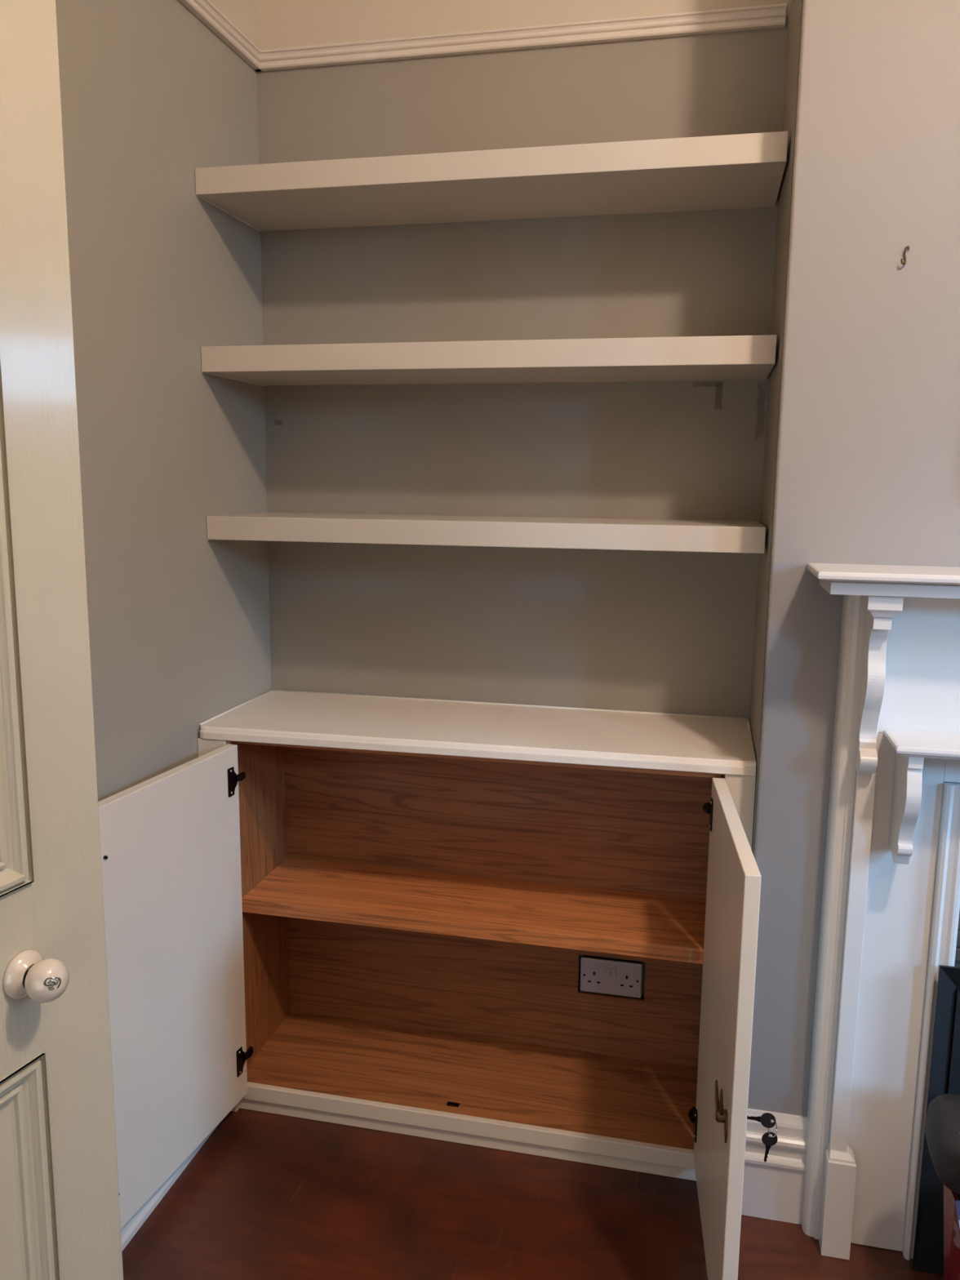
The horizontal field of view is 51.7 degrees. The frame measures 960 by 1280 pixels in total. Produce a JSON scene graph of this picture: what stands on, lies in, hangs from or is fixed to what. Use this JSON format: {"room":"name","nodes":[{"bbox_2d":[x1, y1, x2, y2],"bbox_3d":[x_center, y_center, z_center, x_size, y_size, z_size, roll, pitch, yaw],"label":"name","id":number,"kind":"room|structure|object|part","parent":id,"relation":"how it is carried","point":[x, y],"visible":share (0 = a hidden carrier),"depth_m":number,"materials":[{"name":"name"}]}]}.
{"room":"living room","nodes":[
{"label":"living room","id":0,"kind":"room"},
{"bbox_2d":[55,0,271,801],"bbox_3d":[-0.813,-0.296,1.440,0.120,3.000,2.320,3,9,12],"label":"wall","id":1,"kind":"structure","parent":0,"point":[151,96],"depth_m":1.95,"materials":[{"name":"grey paint"}]},
{"bbox_2d":[120,1124,218,1251],"bbox_3d":[-0.790,1.195,1.482,0.050,0.044,1.672,3,9,12],"label":"baseboard","id":2,"kind":"structure","parent":1,"relation":"attached to","point":[135,1222],"depth_m":1.97,"materials":[{"name":"white wood"}]},
{"bbox_2d":[178,0,262,71],"bbox_3d":[-0.750,-1.164,1.225,0.024,0.040,2.200,3,9,12],"label":"trim","id":3,"kind":"structure","parent":1,"relation":"attached to","point":[205,11],"depth_m":2.11,"materials":[{"name":"paint"}]},
{"bbox_2d":[254,0,789,999],"bbox_3d":[0.062,-0.436,2.360,1.178,3.000,0.120,3,9,12],"label":"wall","id":4,"kind":"structure","parent":0,"point":[668,632],"depth_m":2.27,"materials":[{"name":"grey paint"}]},
{"bbox_2d":[206,511,765,553],"bbox_3d":[0.010,-0.241,2.178,1.173,0.052,0.311,3,9,12],"label":"shelf","id":5,"kind":"object","parent":4,"relation":"attached to","point":[583,533],"visible":1,"depth_m":2.03,"materials":[{"name":"white wood"}]},
{"bbox_2d":[200,334,777,386],"bbox_3d":[0.014,-0.592,2.122,1.173,0.054,0.311,3,9,12],"label":"shelf","id":6,"kind":"object","parent":4,"relation":"attached to","point":[724,357],"visible":1,"depth_m":2.00,"materials":[{"name":"white wood"}]},
{"bbox_2d":[195,131,788,231],"bbox_3d":[0.018,-0.942,2.065,1.173,0.053,0.311,3,9,12],"label":"shelf","id":7,"kind":"object","parent":4,"relation":"attached to","point":[738,171],"visible":1,"depth_m":1.98,"materials":[{"name":"white wood"}]},
{"bbox_2d":[256,2,786,71],"bbox_3d":[0.054,-1.306,2.153,1.172,0.040,0.024,3,9,12],"label":"trim","id":8,"kind":"structure","parent":4,"relation":"attached to","point":[764,16],"depth_m":2.13,"materials":[{"name":"paint"}]},
{"bbox_2d":[580,955,642,997],"bbox_3d":[0.320,0.810,2.406,0.147,0.087,0.053,3,9,12],"label":"wall socket","id":9,"kind":"object","parent":4,"relation":"attached to","point":[615,976],"visible":1,"depth_m":2.38,"materials":[{"name":"white plastic"}]},
{"bbox_2d":[605,968,610,975],"bbox_3d":[0.307,0.798,2.381,0.011,0.019,0.003,3,9,12],"label":"switch","id":10,"kind":"object","parent":9,"relation":"attached to","point":[607,970],"depth_m":2.38,"materials":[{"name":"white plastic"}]},
{"bbox_2d":[611,968,616,976],"bbox_3d":[0.321,0.799,2.378,0.011,0.019,0.003,3,9,12],"label":"switch","id":11,"kind":"object","parent":9,"relation":"attached to","point":[613,971],"depth_m":2.38,"materials":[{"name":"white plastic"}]},
{"bbox_2d":[121,1107,943,1279],"bbox_3d":[0.951,1.395,0.684,4.040,0.060,3.520,3,9,12],"label":"floor","id":12,"kind":"structure","parent":0,"point":[267,1196],"depth_m":1.95,"materials":[{"name":"brown wood"}]},
{"bbox_2d":[97,737,761,1279],"bbox_3d":[-0.062,0.688,2.034,1.177,0.883,0.817,3,9,12],"label":"base cabinet","id":13,"kind":"object","parent":12,"relation":"on","point":[393,942],"visible":0.96,"depth_m":2.28,"materials":[{"name":"white paint"}]},
{"bbox_3d":[-0.614,0.666,1.981,0.024,0.822,0.479,4,10,18],"label":"door","id":14,"kind":"part","parent":13,"relation":"part of","materials":[{"name":"white paint"}]},
{"bbox_3d":[-0.536,0.600,2.392,0.018,0.832,0.310,3,9,12],"label":"panel","id":15,"kind":"part","parent":13,"relation":"part of","materials":[{"name":"brown wood"}]},
{"bbox_3d":[-0.060,1.040,2.217,0.028,0.003,0.012,3,9,12],"label":"catch plate","id":16,"kind":"part","parent":13,"relation":"part of","materials":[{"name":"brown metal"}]},
{"bbox_3d":[-0.044,1.063,2.177,1.052,0.036,0.016,3,9,12],"label":"rail","id":17,"kind":"part","parent":13,"relation":"part of","materials":[{"name":"white paint"}]},
{"bbox_3d":[-0.017,1.032,2.334,1.057,0.018,0.308,3,9,12],"label":"panel","id":18,"kind":"part","parent":13,"relation":"part of","materials":[{"name":"brown wood"}]},
{"bbox_2d":[241,857,706,964],"bbox_3d":[-0.007,0.615,2.292,1.057,0.032,0.259,3,9,12],"label":"shelf","id":19,"kind":"object","parent":13,"relation":"attached to","point":[614,918],"depth_m":2.26,"materials":[{"name":"brown wood"}]},
{"bbox_2d":[199,688,755,776],"bbox_3d":[0.000,0.196,2.211,1.178,0.031,0.389,3,9,12],"label":"countertop","id":20,"kind":"structure","parent":13,"relation":"on","point":[691,743],"depth_m":2.14,"materials":[{"name":"white paint"}]},
{"bbox_3d":[0.022,0.601,2.421,1.058,0.832,0.008,3,9,12],"label":"panel","id":21,"kind":"part","parent":13,"relation":"part of","materials":[{"name":"brown wood"}]},
{"bbox_3d":[0.429,0.713,1.761,0.024,0.822,0.488,2,9,7],"label":"door","id":22,"kind":"part","parent":13,"relation":"part of","materials":[{"name":"white paint"}]},
{"bbox_2d":[746,1112,776,1128],"bbox_3d":[0.434,0.747,1.544,0.053,0.024,0.004,3,9,12],"label":"key","id":23,"kind":"object","parent":13,"relation":"in","point":[765,1119],"visible":0.92,"depth_m":1.54,"materials":[{"name":"black plastic"}]},
{"bbox_3d":[0.423,0.746,1.546,0.031,0.009,0.003,3,9,12],"label":"blade","id":24,"kind":"part","parent":23,"relation":"part of","materials":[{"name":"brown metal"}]},
{"bbox_2d":[761,1120,777,1162],"bbox_3d":[0.452,0.783,1.545,0.024,0.072,0.008,3,9,12],"label":"key","id":25,"kind":"object","parent":23,"relation":"hanging from","point":[767,1140],"visible":1,"depth_m":1.54,"materials":[{"name":"black plastic"}]},
{"bbox_3d":[0.450,0.803,1.548,0.010,0.031,0.002,3,9,12],"label":"blade","id":26,"kind":"part","parent":25,"relation":"part of","materials":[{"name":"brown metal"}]},
{"bbox_2d":[800,563,959,1260],"bbox_3d":[1.205,0.549,1.655,1.319,1.304,0.184,3,9,12],"label":"fireplace surround","id":27,"kind":"object","parent":12,"relation":"on","point":[891,899],"visible":0.98,"depth_m":1.79,"materials":[{"name":"white wood"}]},
{"bbox_2d":[807,563,959,583],"bbox_3d":[1.212,-0.089,1.552,1.319,0.012,0.184,3,9,12],"label":"mantel shelf","id":28,"kind":"object","parent":27,"relation":"attached to","point":[830,573],"depth_m":1.61,"materials":[{"name":"white wood"}]},
{"bbox_3d":[1.212,-0.070,1.559,1.302,0.026,0.175,3,9,12],"label":"cornice","id":29,"kind":"part","parent":27,"relation":"part of","materials":[{"name":"white wood"}]},
{"bbox_3d":[0.759,0.661,1.845,0.117,1.010,0.050,3,9,12],"label":"leg panel","id":30,"kind":"part","parent":27,"relation":"part of","materials":[{"name":"white wood"}]},
{"bbox_3d":[1.225,0.059,1.642,1.059,0.254,0.050,3,9,12],"label":"frieze panel","id":31,"kind":"part","parent":27,"relation":"part of","materials":[{"name":"white wood"}]},
{"bbox_2d":[884,728,959,759],"bbox_3d":[1.204,0.199,1.579,1.035,0.019,0.122,3,9,12],"label":"mantel shelf","id":32,"kind":"object","parent":27,"relation":"attached to","point":[911,744],"depth_m":1.66,"materials":[{"name":"white wood"}]},
{"bbox_3d":[0.835,0.707,1.824,0.043,0.929,0.070,3,9,12],"label":"opening moulding","id":33,"kind":"part","parent":27,"relation":"part of","materials":[{"name":"white wood"}]},
{"bbox_3d":[1.223,0.224,1.669,0.824,0.080,0.050,3,9,12],"label":"lintel panel","id":34,"kind":"part","parent":27,"relation":"part of","materials":[{"name":"white wood"}]},
{"bbox_2d":[954,910,959,967],"bbox_3d":[1.220,0.742,1.766,0.737,0.886,0.022,3,9,12],"label":"fire recess","id":35,"kind":"object","parent":27,"relation":"in","point":[957,963],"visible":0.02,"depth_m":1.81,"materials":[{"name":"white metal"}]},
{"bbox_2d":[911,964,959,1275],"bbox_3d":[1.210,0.888,1.750,0.803,0.606,0.086,3,9,12],"label":"fireplace insert","id":36,"kind":"object","parent":12,"relation":"on","point":[944,1068],"visible":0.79,"depth_m":1.79,"materials":[{"name":"black metal"}]},
{"bbox_3d":[1.207,0.763,1.708,0.731,0.246,0.009,3,9,12],"label":"frame","id":37,"kind":"part","parent":36,"relation":"part of","materials":[{"name":"black metal"}]},
{"bbox_2d":[943,1184,959,1279],"bbox_3d":[0.920,1.050,1.642,0.304,0.311,0.148,3,9,12],"label":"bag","id":38,"kind":"object","parent":12,"relation":"on","point":[951,1199],"visible":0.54,"depth_m":1.64,"materials":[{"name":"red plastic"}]},
{"bbox_2d":[925,1093,959,1194],"bbox_3d":[0.891,0.831,1.585,0.316,0.112,0.169,3,9,12],"label":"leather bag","id":39,"kind":"object","parent":38,"relation":"on","point":[943,1116],"visible":1,"depth_m":1.59,"materials":[{"name":"black leather"}]},
{"bbox_3d":[0.907,1.060,1.577,0.302,0.311,0.013,3,9,12],"label":"panel","id":40,"kind":"part","parent":38,"relation":"part of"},
{"bbox_2d":[749,0,803,853],"bbox_3d":[0.639,-0.374,2.019,0.100,3.000,0.543,3,9,12],"label":"wall","id":41,"kind":"structure","parent":0,"point":[792,65],"depth_m":1.92,"materials":[{"name":"grey paint"}]},
{"bbox_2d":[747,0,959,1116],"bbox_3d":[1.293,-0.344,1.872,1.442,3.000,0.547,3,9,12],"label":"wall","id":42,"kind":"structure","parent":0,"point":[868,467],"depth_m":1.72,"materials":[{"name":"paint"}]},
{"bbox_2d":[741,1108,807,1224],"bbox_3d":[0.578,1.042,1.961,0.135,0.221,0.030,3,9,12],"label":"baseboard","id":43,"kind":"structure","parent":42,"relation":"attached to","point":[773,1188],"depth_m":1.95,"materials":[{"name":"white wood"}]},
{"bbox_2d":[901,245,910,265],"bbox_3d":[0.715,-0.647,1.666,0.018,0.031,0.008,-3,10,-20],"label":"hook","id":44,"kind":"object","parent":42,"relation":"attached to","point":[907,246],"visible":1,"depth_m":1.67,"materials":[{"name":"gold metal"}]},
{"bbox_3d":[0.831,-0.020,-0.157,3.800,3.000,0.120,3,9,12],"label":"wall","id":45,"kind":"structure","parent":0,"visible":0},
{"bbox_2d":[0,0,123,1279],"bbox_3d":[-0.560,0.314,0.707,0.096,2.024,0.800,4,10,22],"label":"door","id":46,"kind":"structure","parent":45,"relation":"in","point":[60,1208],"depth_m":0.98,"materials":[{"name":"white wood"}]},
{"bbox_3d":[-0.519,0.756,0.957,0.020,0.642,0.248,4,10,22],"label":"panel","id":47,"kind":"part","parent":46,"relation":"part of","materials":[{"name":"beige wood"}]},
{"bbox_3d":[-0.496,-0.144,0.806,0.024,0.811,0.250,4,10,22],"label":"moulding","id":48,"kind":"part","parent":46,"relation":"part of","materials":[{"name":"white wood"}]},
{"bbox_3d":[-0.582,0.372,0.731,0.044,0.185,0.600,4,10,22],"label":"rail","id":49,"kind":"part","parent":46,"relation":"part of","materials":[{"name":"beige wood"}]},
{"bbox_3d":[-0.446,0.331,0.977,0.015,0.047,0.047,4,10,22],"label":"knob","id":50,"kind":"part","parent":46,"relation":"part of","materials":[{"name":"white ceramic"}]},
{"bbox_3d":[-0.506,0.757,0.952,0.024,0.644,0.250,4,10,22],"label":"moulding","id":51,"kind":"part","parent":46,"relation":"part of","materials":[{"name":"beige wood"}]},
{"bbox_2d":[43,977,61,988],"bbox_3d":[-0.411,0.330,0.953,0.016,0.013,0.003,-7,12,-40],"label":"print","id":52,"kind":"object","parent":46,"relation":"on","point":[48,982],"depth_m":0.95,"materials":[{"name":"grey"}]}
]}

